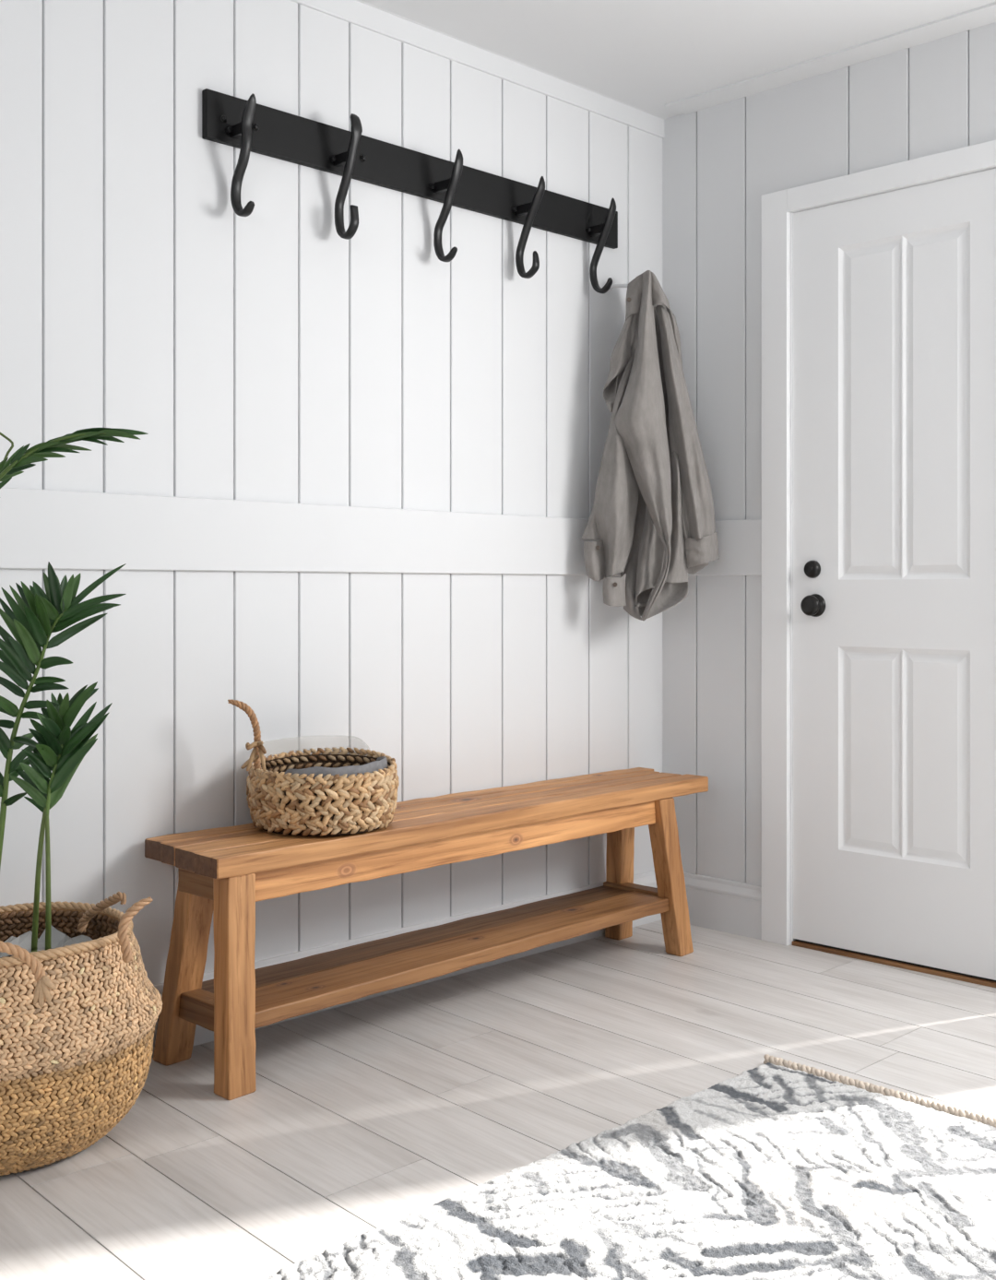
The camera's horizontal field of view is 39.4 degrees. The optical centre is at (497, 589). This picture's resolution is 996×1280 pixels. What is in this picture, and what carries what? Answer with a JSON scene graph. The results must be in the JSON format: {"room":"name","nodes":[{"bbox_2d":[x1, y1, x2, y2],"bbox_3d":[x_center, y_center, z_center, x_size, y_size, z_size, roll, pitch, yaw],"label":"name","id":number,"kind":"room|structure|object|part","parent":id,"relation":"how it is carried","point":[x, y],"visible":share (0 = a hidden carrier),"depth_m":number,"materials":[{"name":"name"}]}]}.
{"room":"entryway","nodes":[
{"label":"entryway","id":0,"kind":"room"},
{"bbox_2d":[0,0,662,984],"bbox_3d":[-1.373,-0.204,2.392,0.100,2.428,5.200,0,0,45],"label":"wall","id":1,"kind":"structure","parent":0,"point":[269,354],"depth_m":3.24,"materials":[{"name":"white wood"}]},
{"bbox_2d":[0,486,620,575],"bbox_3d":[-1.334,-0.120,2.353,0.013,0.159,5.200,0,0,45],"label":"trim","id":2,"kind":"structure","parent":1,"relation":"attached to","point":[66,529],"depth_m":3.16,"materials":[{"name":"white wood"}]},
{"bbox_2d":[151,870,661,1057],"bbox_3d":[-1.332,0.916,2.352,0.018,0.150,5.200,0,0,45],"label":"baseboard","id":3,"kind":"structure","parent":1,"relation":"attached to","point":[202,1035],"depth_m":3.52,"materials":[{"name":"white wood"}]},
{"bbox_2d":[201,88,617,293],"bbox_3d":[-0.118,-0.965,3.504,0.111,0.290,1.396,0,0,45],"label":"coat rack","id":4,"kind":"object","parent":1,"relation":"attached to","point":[248,125],"visible":1,"depth_m":3.42,"materials":[{"name":"black metal"}]},
{"bbox_2d":[289,0,663,138],"bbox_3d":[-1.335,-1.389,2.354,0.010,0.055,5.200,0,0,45],"label":"trim","id":5,"kind":"structure","parent":1,"relation":"attached to","point":[355,12],"depth_m":3.65,"materials":[{"name":"white wood"}]},
{"bbox_2d":[607,283,628,291],"bbox_3d":[0.368,-0.869,3.975,0.144,0.026,0.019,0,0,41],"label":"trim","id":6,"kind":"structure","parent":1,"relation":"attached to","point":[616,285],"depth_m":3.99,"materials":[{"name":"paint"}]},
{"bbox_2d":[581,270,719,620],"bbox_3d":[0.433,-0.405,3.884,0.404,0.983,0.206,0,0,-11],"label":"shirt","id":7,"kind":"object","parent":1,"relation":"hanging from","point":[652,516],"visible":1,"depth_m":3.85,"materials":[{"name":"grey fabric"}]},
{"bbox_3d":[0.441,-0.410,3.956,0.274,0.974,0.038,0,0,-25],"label":"panel","id":8,"kind":"part","parent":7,"relation":"part of","materials":[{"name":"fabric"}]},
{"bbox_3d":[0.415,-0.397,3.826,0.130,0.968,0.139,0,0,45],"label":"panel","id":9,"kind":"part","parent":7,"relation":"part of","materials":[{"name":"fabric"}]},
{"bbox_2d":[355,0,995,119],"bbox_3d":[0.294,-1.415,0.735,4.600,0.006,5.200,0,0,45],"label":"trim","id":10,"kind":"structure","parent":1,"relation":"attached to","point":[985,15],"depth_m":3.71,"materials":[{"name":"paint"}]},
{"bbox_2d":[0,919,995,1279],"bbox_3d":[0.161,1.020,0.601,5.798,0.060,7.244,0,0,45],"label":"floor","id":11,"kind":"structure","parent":0,"point":[362,1116],"depth_m":2.80,"materials":[{"name":"grey wood"}]},
{"bbox_2d":[0,891,162,1175],"bbox_3d":[-0.881,0.766,2.488,0.522,0.447,0.562,0,0,24],"label":"basket","id":12,"kind":"object","parent":11,"relation":"on","point":[77,1021],"visible":1,"depth_m":2.35,"materials":[{"name":"beige wicker"}]},
{"bbox_3d":[-0.793,0.614,2.219,0.169,0.114,0.028,0,0,-11],"label":"handle","id":13,"kind":"part","parent":12,"relation":"part of","materials":[{"name":"beige wicker"}]},
{"bbox_2d":[0,427,148,958],"bbox_3d":[-0.918,0.229,2.473,0.672,0.997,0.430,0,0,0],"label":"potted palm","id":14,"kind":"object","parent":12,"relation":"in","point":[60,750],"visible":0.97,"depth_m":2.41,"materials":[{"name":"plant"}]},
{"bbox_3d":[-0.806,0.509,2.445,0.012,0.262,0.071,0,0,-35],"label":"stem","id":15,"kind":"part","parent":14,"relation":"part of","materials":[{"name":"green plant"}]},
{"bbox_3d":[-0.787,0.514,2.436,0.011,0.243,0.040,0,0,-19],"label":"stem","id":16,"kind":"part","parent":14,"relation":"part of","materials":[{"name":"green plant"}]},
{"bbox_3d":[-0.735,0.600,2.584,0.140,0.094,0.021,0,0,39],"label":"handle","id":17,"kind":"part","parent":12,"relation":"part of","materials":[{"name":"beige wicker"}]},
{"bbox_3d":[-0.635,0.596,2.438,0.030,0.106,0.067,0,0,45],"label":"handle","id":18,"kind":"part","parent":12,"relation":"part of","materials":[{"name":"beige wicker"}]},
{"bbox_2d":[144,767,708,1100],"bbox_3d":[-0.057,0.756,3.393,0.329,0.469,1.669,0,0,45],"label":"wooden bench","id":19,"kind":"object","parent":11,"relation":"on","point":[223,871],"visible":0.97,"depth_m":3.10,"materials":[{"name":"brown wood"}]},
{"bbox_3d":[-0.654,0.777,2.921,0.119,0.426,0.097,0,0,45],"label":"leg","id":20,"kind":"part","parent":19,"relation":"part of","materials":[{"name":"brown wood"}]},
{"bbox_3d":[-0.590,0.596,2.852,0.176,0.066,0.041,0,0,45],"label":"rail","id":21,"kind":"part","parent":19,"relation":"part of","materials":[{"name":"brown wood"}]},
{"bbox_3d":[-0.594,0.865,2.859,0.235,0.054,0.051,0,0,45],"label":"rail","id":22,"kind":"part","parent":19,"relation":"part of","materials":[{"name":"brown wood"}]},
{"bbox_3d":[-0.520,0.777,2.750,0.079,0.426,0.081,0,0,45],"label":"leg","id":23,"kind":"part","parent":19,"relation":"part of","materials":[{"name":"brown wood"}]},
{"bbox_2d":[227,699,399,836],"bbox_3d":[-0.385,0.377,3.077,0.336,0.287,0.356,0,0,20],"label":"storage basket","id":24,"kind":"object","parent":19,"relation":"on","point":[347,791],"visible":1,"depth_m":2.94,"materials":[{"name":"beige wicker"}]},
{"bbox_3d":[-0.533,0.313,2.975,0.083,0.159,0.047,0,0,0],"label":"handle","id":25,"kind":"part","parent":24,"relation":"part of","materials":[{"name":"beige wicker"}]},
{"bbox_3d":[0.345,0.777,3.938,0.100,0.426,0.105,0,0,45],"label":"leg","id":26,"kind":"part","parent":19,"relation":"part of","materials":[{"name":"brown wood"}]},
{"bbox_3d":[0.392,0.853,3.867,0.222,0.056,0.051,0,0,45],"label":"rail","id":27,"kind":"part","parent":19,"relation":"part of","materials":[{"name":"brown wood"}]},
{"bbox_3d":[0.466,0.777,3.778,0.078,0.426,0.126,0,0,45],"label":"leg","id":28,"kind":"part","parent":19,"relation":"part of","materials":[{"name":"brown wood"}]},
{"bbox_2d":[257,1054,995,1279],"bbox_3d":[0.289,0.980,1.575,1.497,0.025,2.288,0,0,45],"label":"area rug","id":29,"kind":"object","parent":11,"relation":"on","point":[779,1168],"visible":1,"depth_m":2.22,"materials":[{"name":"grey fabric"}]},
{"bbox_2d":[359,0,995,118],"bbox_3d":[0.294,-1.458,0.735,4.800,0.080,5.400,0,0,45],"label":"ceiling","id":30,"kind":"structure","parent":0,"point":[647,55],"depth_m":3.53,"materials":[{"name":"paint"}]},
{"bbox_2d":[662,22,995,941],"bbox_3d":[2.162,-0.204,2.614,4.600,2.428,0.100,0,0,45],"label":"wall","id":31,"kind":"structure","parent":0,"point":[719,161],"depth_m":4.01,"materials":[{"name":"white wood"}]},
{"bbox_2d":[683,872,761,939],"bbox_3d":[0.621,0.916,4.066,0.366,0.150,0.018,0,0,45],"label":"baseboard","id":32,"kind":"structure","parent":31,"relation":"attached to","point":[717,904],"depth_m":4.02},
{"bbox_2d":[687,519,761,575],"bbox_3d":[0.623,-0.120,4.068,0.366,0.159,0.013,0,0,45],"label":"trim","id":33,"kind":"structure","parent":31,"relation":"attached to","point":[739,541],"depth_m":4.00,"materials":[{"name":"white wood"}]},
{"bbox_2d":[761,140,995,945],"bbox_3d":[1.068,-0.061,3.654,0.850,2.105,0.067,0,0,45],"label":"trim","id":34,"kind":"structure","parent":31,"relation":"attached to","point":[777,207],"depth_m":3.89,"materials":[{"name":"paint"}]},
{"bbox_2d":[791,940,995,987],"bbox_3d":[1.077,0.986,3.663,0.668,0.012,0.064,0,0,45],"label":"threshold","id":35,"kind":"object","parent":31,"relation":"attached to","point":[953,976],"depth_m":3.65,"materials":[{"name":"brown wood"}]},
{"bbox_2d":[793,167,995,980],"bbox_3d":[1.058,-0.038,3.643,0.664,2.020,0.082,0,0,45],"label":"door","id":36,"kind":"structure","parent":31,"relation":"in","point":[894,291],"depth_m":3.66,"materials":[{"name":"paint"}]},
{"bbox_3d":[0.860,0.044,3.812,0.063,0.063,0.042,0,0,45],"label":"knob","id":37,"kind":"part","parent":36,"relation":"part of","materials":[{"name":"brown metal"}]},
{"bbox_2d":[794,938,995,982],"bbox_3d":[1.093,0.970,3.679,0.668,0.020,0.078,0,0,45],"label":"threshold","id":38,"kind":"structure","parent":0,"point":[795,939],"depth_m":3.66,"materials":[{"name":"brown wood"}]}
]}

